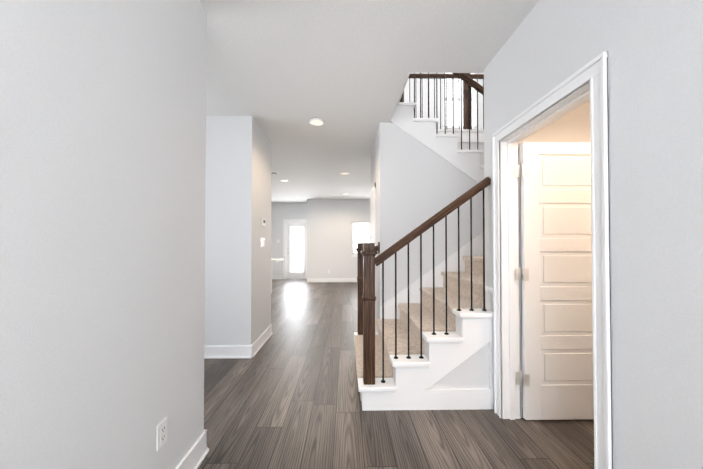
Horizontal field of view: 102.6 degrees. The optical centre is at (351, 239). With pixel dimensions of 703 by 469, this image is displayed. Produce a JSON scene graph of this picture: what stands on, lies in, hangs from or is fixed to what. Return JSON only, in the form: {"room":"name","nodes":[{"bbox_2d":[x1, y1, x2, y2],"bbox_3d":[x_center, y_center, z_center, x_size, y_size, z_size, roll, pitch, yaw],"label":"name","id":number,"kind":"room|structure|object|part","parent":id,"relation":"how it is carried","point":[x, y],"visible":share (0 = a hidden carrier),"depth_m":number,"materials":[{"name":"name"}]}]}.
{"room":"house entry hallway","nodes":[
{"label":"house entry hallway","id":0,"kind":"room"},
{"bbox_2d":[0,0,206,468],"bbox_3d":[-0.933,-0.086,-0.299,0.120,2.740,4.100,0,-1,-1],"label":"wall","id":1,"kind":"structure","parent":0,"point":[102,193],"depth_m":1.01,"materials":[{"name":"paint"}]},
{"bbox_2d":[156,417,166,450],"bbox_3d":[-0.898,0.922,1.338,0.009,0.116,0.072,0,-1,-1],"label":"electrical outlet plate","id":2,"kind":"object","parent":1,"relation":"attached to","point":[161,433],"visible":1,"depth_m":1.33,"materials":[{"name":"white plastic"}]},
{"bbox_2d":[175,429,208,468],"bbox_3d":[-0.859,1.217,-0.301,0.030,0.135,4.130,0,-1,-1],"label":"baseboard","id":3,"kind":"structure","parent":1,"relation":"attached to","point":[195,455],"depth_m":1.62,"materials":[{"name":"white wood"}]},
{"bbox_2d":[204,116,271,345],"bbox_3d":[-2.352,-0.031,3.596,2.420,2.740,0.840,0,-1,-1],"label":"wall","id":4,"kind":"structure","parent":0,"point":[237,209],"depth_m":3.20,"materials":[{"name":"paint"}]},
{"bbox_2d":[204,344,254,358],"bbox_3d":[-2.329,1.265,3.146,2.450,0.135,0.036,0,-1,-1],"label":"baseboard","id":5,"kind":"structure","parent":4,"relation":"attached to","point":[210,352],"depth_m":3.16,"materials":[{"name":"white wood"}]},
{"bbox_2d":[260,238,264,246],"bbox_3d":[-1.137,0.039,3.606,0.008,0.116,0.164,0,-1,-1],"label":"light switch","id":6,"kind":"object","parent":4,"relation":"attached to","point":[262,242],"visible":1,"depth_m":3.59,"materials":[{"name":"white plastic"}]},
{"bbox_2d":[253,324,272,354],"bbox_3d":[-1.127,1.272,3.614,0.030,0.135,0.810,0,-1,-1],"label":"baseboard","id":7,"kind":"structure","parent":4,"relation":"attached to","point":[267,333],"depth_m":3.57,"materials":[{"name":"white wood"}]},
{"bbox_2d":[261,218,265,226],"bbox_3d":[-1.130,-0.216,3.620,0.024,0.100,0.130,0,-1,-1],"label":"thermostat","id":8,"kind":"object","parent":4,"relation":"attached to","point":[263,222],"visible":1,"depth_m":3.58,"materials":[{"name":"white plastic"}]},
{"bbox_2d":[271,203,306,274],"bbox_3d":[-3.222,0.061,10.171,3.710,2.740,0.120,0,-1,-1],"label":"wall","id":9,"kind":"structure","parent":0,"point":[280,212],"depth_m":10.13,"materials":[{"name":"paint"}]},
{"bbox_2d":[272,275,282,278],"bbox_3d":[-3.740,1.362,10.070,2.550,0.135,0.030,0,-1,-1],"label":"baseboard","id":10,"kind":"structure","parent":9,"relation":"attached to","point":[273,276],"depth_m":10.09,"materials":[{"name":"white wood"}]},
{"bbox_2d":[283,219,306,278],"bbox_3d":[-1.972,0.359,10.181,0.960,2.145,0.136,0,-1,-1],"label":"door frame","id":11,"kind":"structure","parent":9,"relation":"attached to","point":[284,240],"depth_m":10.12,"materials":[{"name":"white wood"}]},
{"bbox_2d":[286,222,306,278],"bbox_3d":[-1.971,0.402,10.161,0.764,2.034,0.102,0,-1,-1],"label":"back door","id":12,"kind":"structure","parent":9,"relation":"in","point":[296,250],"depth_m":10.18,"materials":[{"name":"white"}]},
{"bbox_2d":[307,199,369,277],"bbox_3d":[0.093,0.050,9.379,3.130,2.740,0.120,0,-1,-1],"label":"wall","id":13,"kind":"structure","parent":0,"point":[329,234],"depth_m":9.31,"materials":[{"name":"paint"}]},
{"bbox_2d":[352,222,369,253],"bbox_3d":[0.468,-0.050,9.387,0.920,1.080,0.060,0,-1,-1],"label":"window","id":14,"kind":"structure","parent":13,"relation":"attached to","point":[360,232],"depth_m":9.38,"materials":[{"name":"white glass"}]},
{"bbox_2d":[200,0,538,202],"bbox_3d":[-0.424,-1.496,4.330,9.300,0.210,13.500,0,-1,-1],"label":"ceiling","id":15,"kind":"structure","parent":0,"point":[282,73],"depth_m":2.28,"materials":[{"name":"paint"}]},
{"bbox_2d":[309,118,324,125],"bbox_3d":[-0.412,-1.397,3.369,0.192,0.014,0.192,0,-1,-1],"label":"recessed light","id":16,"kind":"object","parent":15,"relation":"in","point":[317,122],"visible":0.98,"depth_m":3.36,"materials":[{"name":"white"}]},
{"bbox_2d":[371,128,378,331],"bbox_3d":[0.391,-0.025,4.014,0.120,2.740,1.080,0,-1,-1],"label":"wall","id":17,"kind":"structure","parent":0,"point":[375,165],"depth_m":3.68,"materials":[{"name":"paint"}]},
{"bbox_2d":[370,182,375,328],"bbox_3d":[0.320,0.290,4.228,0.016,2.115,0.830,0,-1,-1],"label":"door frame","id":18,"kind":"structure","parent":17,"relation":"attached to","point":[373,215],"depth_m":4.12,"materials":[{"name":"white wood"}]},
{"bbox_2d":[198,279,593,468],"bbox_3d":[-0.424,1.399,4.290,9.300,0.100,13.500,0,-1,-1],"label":"floor","id":19,"kind":"structure","parent":0,"point":[287,396],"depth_m":2.04,"materials":[{"name":"brown wood"}]},
{"bbox_2d":[271,259,283,293],"bbox_3d":[-2.910,0.915,6.344,2.600,0.925,0.680,0,-1,-1],"label":"countertop","id":20,"kind":"structure","parent":19,"relation":"on","point":[275,260],"depth_m":6.65,"materials":[{"name":"white stone"}]},
{"bbox_2d":[285,279,304,280],"bbox_3d":[-1.970,1.420,9.804,0.640,0.012,0.420,0,-1,-1],"label":"threshold","id":21,"kind":"object","parent":19,"relation":"on","point":[295,280],"visible":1,"depth_m":9.68,"materials":[{"name":"grey"}]},
{"bbox_2d":[306,278,356,282],"bbox_3d":[0.004,1.351,9.284,2.950,0.135,0.030,0,-1,-1],"label":"baseboard","id":22,"kind":"structure","parent":19,"relation":"on","point":[312,280],"depth_m":9.27,"materials":[{"name":"white wood"}]},
{"bbox_2d":[354,72,493,410],"bbox_3d":[1.684,-0.764,3.406,3.312,4.200,2.408,0,-1,-1],"label":"staircase","id":23,"kind":"structure","parent":19,"relation":"on","point":[429,345],"depth_m":2.26,"materials":[{"name":"paint"}]},
{"bbox_3d":[0.646,-0.144,2.265,1.143,0.062,0.062,-36,0,-1],"label":"stair handrail","id":24,"kind":"part","parent":23,"relation":"part of","materials":[{"name":"brown wood"}]},
{"bbox_3d":[1.490,-1.906,3.449,2.075,0.062,0.062,35,-1,0],"label":"stair handrail","id":25,"kind":"part","parent":23,"relation":"part of","materials":[{"name":"brown wood"}]},
{"bbox_2d":[379,123,484,318],"bbox_3d":[1.841,-0.033,3.449,3.000,2.740,0.100,0,-1,-1],"label":"wall","id":26,"kind":"structure","parent":0,"point":[420,183],"depth_m":3.39,"materials":[{"name":"paint"}]},
{"bbox_2d":[404,72,483,129],"bbox_3d":[0.830,-2.979,4.113,5.000,2.750,3.620,0,-1,-1],"label":"wall","id":27,"kind":"structure","parent":0,"point":[424,82],"depth_m":5.84,"materials":[{"name":"paint"}]},
{"bbox_2d":[443,73,476,127],"bbox_3d":[2.260,-2.919,5.898,0.720,1.220,0.060,0,-1,-1],"label":"window","id":28,"kind":"structure","parent":27,"relation":"attached to","point":[457,105],"depth_m":5.88,"materials":[{"name":"white"}]},
{"bbox_2d":[442,127,479,128],"bbox_3d":[2.260,-2.297,5.836,0.780,0.025,0.045,0,-1,-1],"label":"window sill","id":29,"kind":"structure","parent":27,"relation":"attached to","point":[456,128],"depth_m":5.81,"materials":[{"name":"white"}]},
{"bbox_2d":[457,142,483,165],"bbox_3d":[1.882,-0.178,4.542,2.880,3.060,0.120,0,-1,-1],"label":"wall","id":30,"kind":"structure","parent":0,"point":[465,145],"depth_m":4.50,"materials":[{"name":"paint"}]},
{"bbox_2d":[520,100,589,407],"bbox_3d":[2.296,-0.049,2.307,2.130,2.740,0.120,0,-1,-1],"label":"wall","id":31,"kind":"structure","parent":0,"point":[573,125],"depth_m":2.24,"materials":[{"name":"paint"}]},
{"bbox_2d":[484,0,702,468],"bbox_3d":[1.211,-0.081,0.018,0.120,2.740,4.660,0,-1,-1],"label":"wall","id":32,"kind":"structure","parent":0,"point":[654,48],"depth_m":1.09,"materials":[{"name":"paint"}]},
{"bbox_2d":[492,51,613,468],"bbox_3d":[1.182,0.280,1.693,0.128,2.065,0.820,0,-1,-1],"label":"door frame","id":33,"kind":"structure","parent":32,"relation":"attached to","point":[509,283],"depth_m":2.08,"materials":[{"name":"white wood"}]},
{"bbox_2d":[514,142,593,419],"bbox_3d":[1.606,0.296,2.038,0.804,2.018,0.104,0,-1,-1],"label":"closet door leaf","id":34,"kind":"structure","parent":32,"relation":"in","point":[555,375],"depth_m":2.05,"materials":[{"name":"white wood"}]}
]}

